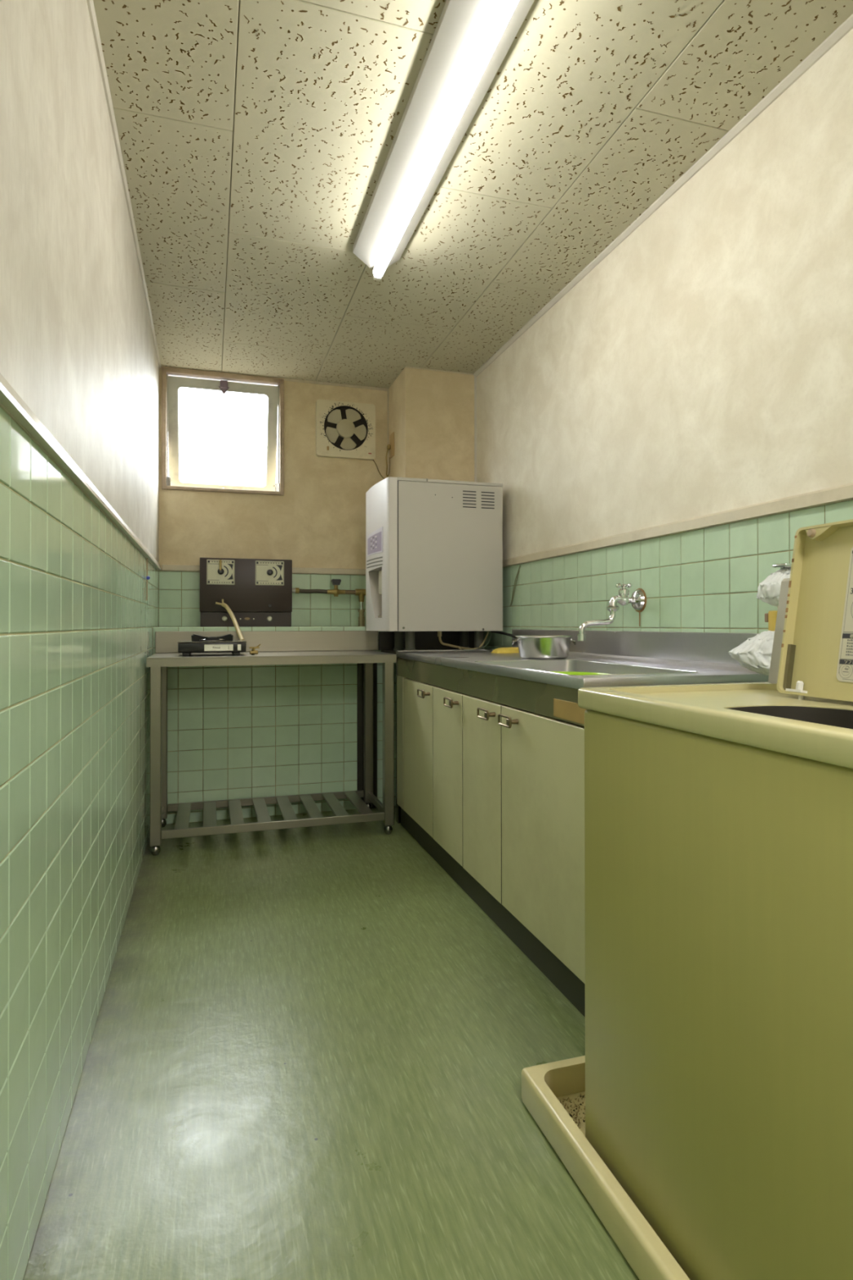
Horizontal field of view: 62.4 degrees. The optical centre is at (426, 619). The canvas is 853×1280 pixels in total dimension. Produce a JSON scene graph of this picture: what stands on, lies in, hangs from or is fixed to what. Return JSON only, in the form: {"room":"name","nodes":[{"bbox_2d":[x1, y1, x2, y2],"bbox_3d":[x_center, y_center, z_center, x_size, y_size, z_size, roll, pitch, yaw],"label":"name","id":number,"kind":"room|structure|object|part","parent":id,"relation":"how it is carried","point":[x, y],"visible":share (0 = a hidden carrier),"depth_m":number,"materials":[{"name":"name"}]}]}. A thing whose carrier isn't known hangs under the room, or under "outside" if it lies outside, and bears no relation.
{"room":"kitchenette","nodes":[
{"label":"kitchenette","id":0,"kind":"room"},
{"bbox_2d":[0,0,159,1279],"bbox_3d":[-0.709,-0.208,1.214,0.120,2.362,5.336,0,0,-17],"label":"wall","id":1,"kind":"structure","parent":0,"point":[77,621],"depth_m":1.28,"materials":[{"name":"tile"}]},
{"bbox_2d":[0,373,161,570],"bbox_3d":[-0.645,-0.297,1.235,0.014,0.033,5.336,0,0,-17],"label":"trim","id":2,"kind":"structure","parent":1,"relation":"attached to","point":[10,398],"depth_m":1.22,"materials":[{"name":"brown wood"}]},
{"bbox_2d":[86,0,161,368],"bbox_3d":[-0.647,-1.374,1.241,0.012,0.010,5.336,0,0,-17],"label":"trim","id":3,"kind":"structure","parent":1,"relation":"attached to","point":[90,2],"depth_m":2.04,"materials":[{"name":"brown wood"}]},
{"bbox_2d":[146,558,150,600],"bbox_3d":[-1.193,-0.172,3.019,0.016,0.181,0.016,0,0,-17],"label":"hanging cord","id":4,"kind":"object","parent":1,"relation":"hanging from","point":[148,577],"visible":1,"depth_m":3.02,"materials":[{"name":"beige plastic"}]},
{"bbox_3d":[-1.197,-0.172,3.017,0.006,0.181,0.009,0,0,-17],"label":"cord","id":5,"kind":"part","parent":4,"relation":"part of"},
{"bbox_2d":[158,366,387,626],"bbox_3d":[-0.653,-0.190,4.086,1.877,2.362,0.120,0,0,-17],"label":"wall","id":6,"kind":"structure","parent":0,"point":[319,519],"depth_m":4.00,"materials":[{"name":"paint"}]},
{"bbox_2d":[161,367,284,495],"bbox_3d":[-1.145,-1.026,3.986,0.646,0.654,0.252,0,0,-17],"label":"window","id":7,"kind":"structure","parent":6,"relation":"in","point":[172,379],"depth_m":3.93,"materials":[{"name":"grey paint"}]},
{"bbox_3d":[-1.419,-0.754,3.883,0.024,0.073,0.176,0,0,-17],"label":"stay arm","id":8,"kind":"part","parent":7,"relation":"part of","materials":[{"name":"silver metal"}]},
{"bbox_3d":[-0.864,-0.753,4.054,0.024,0.073,0.176,0,0,-17],"label":"stay arm","id":9,"kind":"part","parent":7,"relation":"part of","materials":[{"name":"silver metal"}]},
{"bbox_2d":[161,564,365,574],"bbox_3d":[-0.821,-0.278,3.965,1.253,0.033,0.014,0,0,-17],"label":"trim","id":10,"kind":"structure","parent":6,"relation":"attached to","point":[164,567],"depth_m":4.00,"materials":[{"name":"paint"}]},
{"bbox_2d":[152,626,458,824],"bbox_3d":[-0.575,0.514,3.828,1.677,0.951,0.422,0,0,-17],"label":"wall ledge","id":11,"kind":"object","parent":6,"relation":"attached to","point":[234,731],"visible":0.57,"depth_m":3.54,"materials":[{"name":"tile"}]},
{"bbox_2d":[200,557,292,626],"bbox_3d":[-0.976,-0.144,3.818,0.480,0.363,0.170,0,0,-17],"label":"box","id":12,"kind":"object","parent":11,"relation":"on","point":[258,593],"visible":1,"depth_m":3.77,"materials":[{"name":"black metal"}]},
{"bbox_3d":[-1.089,-0.250,3.730,0.142,0.131,0.004,0,0,-17],"label":"dial plate","id":13,"kind":"part","parent":12,"relation":"part of","materials":[{"name":"white metal"}]},
{"bbox_3d":[-1.085,-0.286,3.712,0.012,0.056,0.030,0,0,-17],"label":"lever","id":14,"kind":"part","parent":12,"relation":"part of","materials":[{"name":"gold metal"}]},
{"bbox_3d":[-1.085,-0.254,3.717,0.034,0.034,0.022,0,0,-17],"label":"knob","id":15,"kind":"part","parent":12,"relation":"part of","materials":[{"name":"black plastic"}]},
{"bbox_2d":[207,560,234,584],"bbox_3d":[-1.088,-0.250,3.728,0.135,0.124,0.001,0,0,-17],"label":"print","id":16,"kind":"object","parent":12,"relation":"attached to","point":[214,575],"depth_m":3.73},
{"bbox_2d":[215,599,244,639],"bbox_3d":[-0.974,0.002,3.537,0.055,0.222,0.445,0,0,-32],"label":"gas hose","id":17,"kind":"object","parent":12,"relation":"attached to","point":[226,606],"visible":0.94,"depth_m":3.54,"materials":[{"name":"beige rubber"}]},
{"bbox_3d":[-0.983,-0.001,3.840,0.474,0.078,0.122,0,0,-17],"label":"panel","id":18,"kind":"part","parent":12,"relation":"part of","materials":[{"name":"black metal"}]},
{"bbox_3d":[-0.846,-0.250,3.805,0.151,0.131,0.004,0,0,-17],"label":"dial plate","id":19,"kind":"part","parent":12,"relation":"part of","materials":[{"name":"white metal"}]},
{"bbox_2d":[256,561,283,584],"bbox_3d":[-0.845,-0.250,3.803,0.144,0.124,0.001,0,0,-17],"label":"print","id":20,"kind":"object","parent":12,"relation":"attached to","point":[264,576],"depth_m":3.80},
{"bbox_3d":[-0.842,-0.254,3.792,0.034,0.034,0.022,0,0,-17],"label":"knob","id":21,"kind":"part","parent":12,"relation":"part of","materials":[{"name":"black plastic"}]},
{"bbox_2d":[292,578,365,626],"bbox_3d":[-0.515,-0.095,3.986,0.500,0.266,0.042,0,0,-17],"label":"gas pipe","id":22,"kind":"object","parent":11,"relation":"on","point":[335,592],"visible":0.98,"depth_m":3.98,"materials":[{"name":"gold metal"}]},
{"bbox_3d":[-0.512,-0.211,3.988,0.054,0.033,0.032,0,0,-17],"label":"valve handle","id":23,"kind":"part","parent":22,"relation":"part of","materials":[{"name":"black plastic"}]},
{"bbox_2d":[356,662,377,808],"bbox_3d":[-0.310,0.588,3.686,0.107,0.800,0.004,0,0,-17],"label":"filler panel","id":24,"kind":"object","parent":11,"relation":"attached to","point":[359,666],"visible":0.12,"depth_m":3.68,"materials":[{"name":"grey metal"}]},
{"bbox_2d":[284,377,388,475],"bbox_3d":[-0.513,-0.828,4.065,0.607,1.066,0.010,0,0,-17],"label":"trim","id":25,"kind":"structure","parent":6,"relation":"attached to","point":[285,379],"depth_m":4.08,"materials":[{"name":"paint"}]},
{"bbox_2d":[315,399,390,479],"bbox_3d":[-0.425,-1.037,4.076,0.428,0.430,0.070,0,0,-11],"label":"ventilation fan","id":26,"kind":"object","parent":6,"relation":"attached to","point":[344,429],"visible":0.96,"depth_m":4.06,"materials":[{"name":"white plastic"}]},
{"bbox_3d":[-0.538,-1.057,4.043,0.082,0.088,0.014,0,0,-17],"label":"blade","id":27,"kind":"part","parent":26,"relation":"part of","materials":[{"name":"plastic"}]},
{"bbox_3d":[-0.527,-1.165,4.048,0.082,0.082,0.014,0,0,-17],"label":"blade","id":28,"kind":"part","parent":26,"relation":"part of","materials":[{"name":"plastic"}]},
{"bbox_3d":[-0.452,-1.018,4.071,0.098,0.077,0.009,0,0,-26],"label":"blade","id":29,"kind":"part","parent":26,"relation":"part of","materials":[{"name":"plastic"}]},
{"bbox_3d":[-0.423,-1.177,4.077,0.089,0.082,0.010,0,0,-10],"label":"blade","id":30,"kind":"part","parent":26,"relation":"part of","materials":[{"name":"plastic"}]},
{"bbox_3d":[-0.386,-1.086,4.090,0.077,0.097,0.014,0,0,-17],"label":"blade","id":31,"kind":"part","parent":26,"relation":"part of","materials":[{"name":"plastic"}]},
{"bbox_3d":[-0.260,-0.884,4.122,0.117,0.124,0.048,0,0,17],"label":"power cord","id":32,"kind":"part","parent":26,"relation":"part of","materials":[{"name":"beige plastic"}]},
{"bbox_2d":[22,806,639,1279],"bbox_3d":[0.150,1.023,1.471,1.877,0.100,5.336,0,0,-17],"label":"floor","id":33,"kind":"structure","parent":0,"point":[309,1049],"depth_m":1.47,"materials":[{"name":"green laminate"}]},
{"bbox_2d":[146,631,396,855],"bbox_3d":[-0.704,0.521,3.299,1.093,0.930,0.497,0,0,-17],"label":"work table","id":34,"kind":"object","parent":33,"relation":"on","point":[277,647],"visible":1,"depth_m":3.26,"materials":[{"name":"silver metal"}]},
{"bbox_3d":[-1.130,0.552,2.943,0.044,0.776,0.044,0,0,-17],"label":"leg","id":35,"kind":"part","parent":34,"relation":"part of","materials":[{"name":"metal"}]},
{"bbox_3d":[-1.192,0.897,3.144,0.018,0.034,0.379,0,0,-17],"label":"shelf rail","id":36,"kind":"part","parent":34,"relation":"part of","materials":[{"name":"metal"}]},
{"bbox_3d":[-1.255,0.555,3.349,0.044,0.776,0.044,0,0,-17],"label":"leg","id":37,"kind":"part","parent":34,"relation":"part of","materials":[{"name":"metal"}]},
{"bbox_2d":[177,634,246,656],"bbox_3d":[-0.966,0.113,3.180,0.289,0.092,0.231,0,0,-17],"label":"stove","id":38,"kind":"object","parent":34,"relation":"on","point":[225,643],"visible":1,"depth_m":3.09,"materials":[{"name":"black metal"}]},
{"bbox_3d":[-0.966,0.099,3.182,0.289,0.004,0.228,0,0,-17],"label":"plate","id":39,"kind":"part","parent":38,"relation":"part of","materials":[{"name":"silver metal"}]},
{"bbox_3d":[-0.968,0.086,3.186,0.064,0.016,0.064,0,0,-17],"label":"burner","id":40,"kind":"part","parent":38,"relation":"part of","materials":[{"name":"black plastic"}]},
{"bbox_3d":[-0.825,0.123,3.106,0.016,0.028,0.006,0,0,-17],"label":"ignition lever","id":41,"kind":"part","parent":38,"relation":"part of","materials":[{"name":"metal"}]},
{"bbox_2d":[249,644,260,655],"bbox_3d":[-0.766,0.134,3.151,0.050,0.050,0.018,0,0,-25],"label":"gas cock","id":42,"kind":"object","parent":34,"relation":"on","point":[252,652],"visible":1,"depth_m":3.14,"materials":[{"name":"gold metal"}]},
{"bbox_3d":[-0.781,0.899,3.505,0.953,0.034,0.018,0,0,-17],"label":"shelf rail","id":43,"kind":"part","parent":34,"relation":"part of","materials":[{"name":"metal"}]},
{"bbox_2d":[155,631,378,653],"bbox_3d":[-0.775,0.109,3.534,1.093,0.104,0.012,0,0,-17],"label":"backsplash","id":44,"kind":"structure","parent":34,"relation":"attached to","point":[166,642],"depth_m":3.55,"materials":[{"name":"metal"}]},
{"bbox_3d":[-0.649,0.896,3.077,0.953,0.034,0.018,0,0,-17],"label":"shelf rail","id":45,"kind":"part","parent":34,"relation":"part of","materials":[{"name":"metal"}]},
{"bbox_3d":[-0.301,0.556,3.643,0.044,0.776,0.044,0,0,-17],"label":"leg","id":46,"kind":"part","parent":34,"relation":"part of","materials":[{"name":"metal"}]},
{"bbox_3d":[-0.238,0.898,3.438,0.018,0.034,0.379,0,0,-17],"label":"shelf rail","id":47,"kind":"part","parent":34,"relation":"part of","materials":[{"name":"metal"}]},
{"bbox_3d":[-0.176,0.553,3.237,0.044,0.776,0.044,0,0,-17],"label":"leg","id":48,"kind":"part","parent":34,"relation":"part of","materials":[{"name":"metal"}]},
{"bbox_2d":[378,631,474,823],"bbox_3d":[0.065,0.525,3.633,0.562,0.924,0.321,0,0,-17],"label":"stand","id":49,"kind":"object","parent":33,"relation":"on","point":[424,640],"visible":0.09,"depth_m":3.77,"materials":[{"name":"metal"}]},
{"bbox_3d":[-0.127,0.591,3.428,0.035,0.789,0.035,0,0,-17],"label":"leg","id":50,"kind":"part","parent":49,"relation":"part of","materials":[{"name":"silver metal"}]},
{"bbox_3d":[0.006,0.113,3.780,0.536,0.098,0.011,0,0,-17],"label":"plate","id":51,"kind":"part","parent":49,"relation":"part of","materials":[{"name":"black metal"}]},
{"bbox_2d":[365,476,502,650],"bbox_3d":[0.025,-0.251,3.549,0.597,0.822,0.434,0,0,-17],"label":"dispenser","id":52,"kind":"object","parent":49,"relation":"on","point":[434,547],"visible":0.93,"depth_m":3.36,"materials":[{"name":"paint"}]},
{"bbox_3d":[-0.258,-0.378,3.473,0.009,0.120,0.295,0,0,-19],"label":"control panel","id":53,"kind":"part","parent":52,"relation":"part of","materials":[{"name":"white plastic"}]},
{"bbox_3d":[-0.228,-0.302,3.473,0.064,0.716,0.427,0,0,-17],"label":"panel","id":54,"kind":"part","parent":52,"relation":"part of","materials":[{"name":"plastic"}]},
{"bbox_3d":[0.120,-0.295,3.358,0.526,0.702,0.005,0,0,-17],"label":"panel","id":55,"kind":"part","parent":52,"relation":"part of","materials":[{"name":"paint"}]},
{"bbox_2d":[437,631,468,649],"bbox_3d":[0.144,0.108,3.559,0.197,0.100,0.021,0,0,-27],"label":"hose","id":56,"kind":"object","parent":49,"relation":"on","point":[439,633],"visible":0.94,"depth_m":3.52,"materials":[{"name":"beige rubber"}]},
{"bbox_2d":[457,631,488,649],"bbox_3d":[0.238,0.110,3.549,0.165,0.100,0.042,0,0,-10],"label":"cable","id":57,"kind":"object","parent":49,"relation":"on","point":[483,642],"visible":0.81,"depth_m":3.54,"materials":[{"name":"beige rubber"}]},
{"bbox_2d":[471,632,492,649],"bbox_3d":[0.266,0.111,3.548,0.139,0.092,0.030,0,0,-4],"label":"cable","id":58,"kind":"object","parent":49,"relation":"on","point":[491,633],"visible":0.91,"depth_m":3.54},
{"bbox_2d":[396,657,586,1017],"bbox_3d":[0.372,0.579,2.597,0.584,0.802,1.820,0,0,-17],"label":"base cabinet","id":59,"kind":"object","parent":33,"relation":"on","point":[491,767],"visible":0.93,"depth_m":2.16,"materials":[{"name":"metal"}]},
{"bbox_3d":[-0.033,0.579,3.066,0.018,0.611,0.450,0,0,-17],"label":"door","id":60,"kind":"part","parent":59,"relation":"part of","materials":[{"name":"beige laminate"}]},
{"bbox_3d":[-0.011,0.305,2.908,0.033,0.034,0.091,0,0,-17],"label":"handle","id":61,"kind":"part","parent":59,"relation":"part of","materials":[{"name":"silver metal"}]},
{"bbox_3d":[0.085,0.577,2.681,0.018,0.612,0.344,0,0,-17],"label":"door","id":62,"kind":"part","parent":59,"relation":"part of","materials":[{"name":"beige laminate"}]},
{"bbox_3d":[0.091,0.302,2.575,0.033,0.034,0.091,0,0,-17],"label":"handle","id":63,"kind":"part","parent":59,"relation":"part of","materials":[{"name":"silver metal"}]},
{"bbox_3d":[0.188,0.575,2.348,0.018,0.613,0.342,0,0,-17],"label":"door","id":64,"kind":"part","parent":59,"relation":"part of","materials":[{"name":"beige laminate"}]},
{"bbox_3d":[0.192,0.300,2.248,0.033,0.034,0.091,0,0,-17],"label":"handle","id":65,"kind":"part","parent":59,"relation":"part of","materials":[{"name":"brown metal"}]},
{"bbox_3d":[0.243,0.299,2.083,0.033,0.034,0.091,0,0,-17],"label":"handle","id":66,"kind":"part","parent":59,"relation":"part of","materials":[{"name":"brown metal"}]},
{"bbox_3d":[0.320,0.571,1.917,0.018,0.612,0.546,0,0,-17],"label":"door","id":67,"kind":"part","parent":59,"relation":"part of","materials":[{"name":"beige laminate"}]},
{"bbox_2d":[396,629,768,688],"bbox_3d":[0.381,0.188,2.628,0.556,0.290,1.781,0,0,-17],"label":"countertop","id":68,"kind":"structure","parent":59,"relation":"on","point":[629,658],"depth_m":2.26,"materials":[{"name":"metal"}]},
{"bbox_2d":[490,631,516,638],"bbox_3d":[0.420,0.100,3.335,0.025,0.098,0.532,0,0,-18],"label":"cable","id":69,"kind":"object","parent":68,"relation":"on","point":[495,632],"visible":0.34,"depth_m":3.45,"materials":[{"name":"black rubber"}]},
{"bbox_2d":[490,647,519,653],"bbox_3d":[0.381,0.138,3.182,0.167,0.025,0.073,0,0,-24],"label":"folded cloth","id":70,"kind":"object","parent":68,"relation":"on","point":[501,650],"visible":0.77,"depth_m":3.15,"materials":[{"name":"yellow fabric"}]},
{"bbox_2d":[511,635,575,659],"bbox_3d":[0.445,0.104,2.674,0.216,0.085,0.216,0,0,-36],"label":"cooking pot","id":71,"kind":"object","parent":68,"relation":"on","point":[530,646],"visible":1,"depth_m":2.59,"materials":[{"name":"metal"}]},
{"bbox_2d":[551,671,608,675],"bbox_3d":[0.440,0.251,2.258,0.320,0.148,0.320,0,0,-17],"label":"bowl","id":72,"kind":"object","parent":68,"relation":"in","point":[563,673],"visible":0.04,"depth_m":2.39,"materials":[{"name":"plastic"}]},
{"bbox_2d":[475,659,698,675],"bbox_3d":[0.451,0.236,2.172,0.390,0.187,0.716,0,0,-17],"label":"basin","id":73,"kind":"object","parent":68,"relation":"in","point":[540,667],"depth_m":2.32,"materials":[{"name":"silver metal"}]},
{"bbox_2d":[521,1055,689,1279],"bbox_3d":[0.680,0.935,1.067,0.730,0.070,0.972,0,0,-17],"label":"tray","id":74,"kind":"object","parent":33,"relation":"on","point":[553,1093],"visible":0.26,"depth_m":1.19,"materials":[{"name":"plastic"}]},
{"bbox_2d":[577,519,852,1279],"bbox_3d":[0.680,0.399,1.019,0.640,1.117,0.712,0,0,-17],"label":"washing machine","id":75,"kind":"object","parent":74,"relation":"on","point":[718,817],"visible":1,"depth_m":0.94,"materials":[{"name":"paint"}]},
{"bbox_2d":[728,706,852,728],"bbox_3d":[0.561,0.338,0.863,0.234,0.412,0.442,0,0,-17],"label":"tub","id":76,"kind":"object","parent":75,"relation":"in","point":[835,716],"depth_m":1.07,"materials":[{"name":"black plastic"}]},
{"bbox_3d":[0.705,-0.017,0.982,0.066,0.287,0.500,0,0,-17],"label":"lid","id":77,"kind":"part","parent":75,"relation":"part of","materials":[{"name":"plastic"}]},
{"bbox_2d":[838,553,852,679],"bbox_3d":[0.700,-0.009,1.017,0.032,0.204,0.222,0,0,-17],"label":"print","id":78,"kind":"object","parent":75,"relation":"on","point":[846,610],"depth_m":1.12,"materials":[{"name":"grey paper"}]},
{"bbox_2d":[845,639,852,655],"bbox_3d":[0.690,0.060,1.016,0.009,0.059,0.200,0,0,-17],"label":"print","id":79,"kind":"object","parent":75,"relation":"attached to","point":[849,642],"depth_m":1.11,"materials":[{"name":"grey paper"}]},
{"bbox_2d":[388,366,474,481],"bbox_3d":[0.026,-0.661,4.036,0.408,1.401,0.381,0,0,-17],"label":"wall","id":80,"kind":"structure","parent":0,"point":[431,413],"depth_m":3.86,"materials":[{"name":"paint"}]},
{"bbox_2d":[385,431,394,477],"bbox_3d":[-0.213,-0.933,4.064,0.033,0.277,0.096,0,0,-17],"label":"wall outlet","id":81,"kind":"object","parent":80,"relation":"attached to","point":[391,446],"visible":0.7,"depth_m":4.06,"materials":[{"name":"plastic"}]},
{"bbox_3d":[-0.227,-0.890,4.088,0.020,0.191,0.043,0,0,-17],"label":"cord","id":82,"kind":"part","parent":81,"relation":"part of","materials":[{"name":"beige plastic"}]},
{"bbox_3d":[-0.198,-1.003,4.060,0.008,0.137,0.079,0,0,-17],"label":"plate","id":83,"kind":"part","parent":81,"relation":"part of","materials":[{"name":"plastic"}]},
{"bbox_2d":[405,366,473,375],"bbox_3d":[0.082,-1.360,3.857,0.408,0.006,0.004,0,0,-17],"label":"trim","id":84,"kind":"structure","parent":80,"relation":"attached to","point":[406,366],"depth_m":3.85,"materials":[{"name":"paint"}]},
{"bbox_2d":[474,376,476,481],"bbox_3d":[0.272,-0.809,3.912,0.012,1.095,0.003,0,0,-17],"label":"trim","id":85,"kind":"structure","parent":80,"relation":"attached to","point":[475,378],"depth_m":3.91,"materials":[{"name":"brown wood"}]},
{"bbox_2d":[93,0,852,388],"bbox_3d":[0.130,-1.438,1.544,1.917,0.120,5.456,0,0,-17],"label":"ceiling","id":86,"kind":"structure","parent":0,"point":[256,137],"depth_m":2.08,"materials":[{"name":"white tile"}]},
{"bbox_2d":[352,0,534,280],"bbox_3d":[0.012,-1.316,1.972,0.176,0.117,1.345,0,0,-17],"label":"ceiling lamp","id":87,"kind":"object","parent":86,"relation":"attached to","point":[471,40],"visible":1,"depth_m":1.83,"materials":[{"name":"plastic"}]},
{"bbox_2d":[476,28,852,648],"bbox_3d":[1.008,-0.207,1.743,0.120,2.362,5.336,0,0,-17],"label":"wall","id":88,"kind":"structure","parent":0,"point":[704,366],"depth_m":2.13,"materials":[{"name":"paint"}]},
{"bbox_2d":[510,564,520,606],"bbox_3d":[0.425,-0.161,3.404,0.013,0.195,0.119,0,0,-17],"label":"strap","id":89,"kind":"object","parent":88,"relation":"attached to","point":[517,573],"visible":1,"depth_m":3.39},
{"bbox_2d":[577,582,646,640],"bbox_3d":[0.622,-0.026,2.393,0.234,0.195,0.083,0,0,-17],"label":"faucet","id":90,"kind":"object","parent":88,"relation":"attached to","point":[637,600],"visible":1,"depth_m":2.39,"materials":[{"name":"silver metal"}]},
{"bbox_3d":[0.578,0.011,2.384,0.135,0.086,0.019,0,0,-13],"label":"spout","id":91,"kind":"part","parent":90,"relation":"part of","materials":[{"name":"silver metal"}]},
{"bbox_3d":[0.675,-0.116,2.410,0.049,0.015,0.049,0,0,8],"label":"cross handle","id":92,"kind":"part","parent":90,"relation":"part of","materials":[{"name":"silver metal"}]},
{"bbox_2d":[512,629,759,673],"bbox_3d":[0.653,0.095,2.633,0.034,0.105,1.630,0,0,-17],"label":"backsplash","id":93,"kind":"structure","parent":88,"relation":"attached to","point":[709,651],"depth_m":2.29,"materials":[{"name":"metal"}]},
{"bbox_2d":[473,13,852,377],"bbox_3d":[0.997,-1.371,1.548,0.018,0.016,4.955,0,0,-17],"label":"trim","id":94,"kind":"structure","parent":88,"relation":"attached to","point":[843,29],"depth_m":2.10,"materials":[{"name":"brown wood"}]},
{"bbox_2d":[502,483,852,567],"bbox_3d":[1.000,-0.296,1.542,0.014,0.035,4.955,0,0,-17],"label":"trim","id":95,"kind":"structure","parent":88,"relation":"attached to","point":[843,492],"depth_m":2.07,"materials":[{"name":"paint"}]},
{"bbox_2d":[764,563,791,631],"bbox_3d":[0.895,-0.048,1.739,0.097,0.174,0.077,0,0,-17],"label":"tap","id":96,"kind":"object","parent":88,"relation":"attached to","point":[770,617],"visible":0.34,"depth_m":1.73,"materials":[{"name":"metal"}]},
{"bbox_2d":[728,567,791,675],"bbox_3d":[0.835,0.005,1.751,0.155,0.269,0.127,0,0,38],"label":"plastic bag","id":97,"kind":"object","parent":96,"relation":"hanging from","point":[754,654],"visible":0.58,"depth_m":1.72,"materials":[{"name":"white plastic"}]},
{"bbox_2d":[772,563,791,568],"bbox_3d":[0.884,-0.131,1.718,0.064,0.008,0.042,0,0,-17],"label":"tap","id":98,"kind":"object","parent":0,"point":[784,565],"depth_m":1.70,"materials":[{"name":"silver metal"}]}
]}

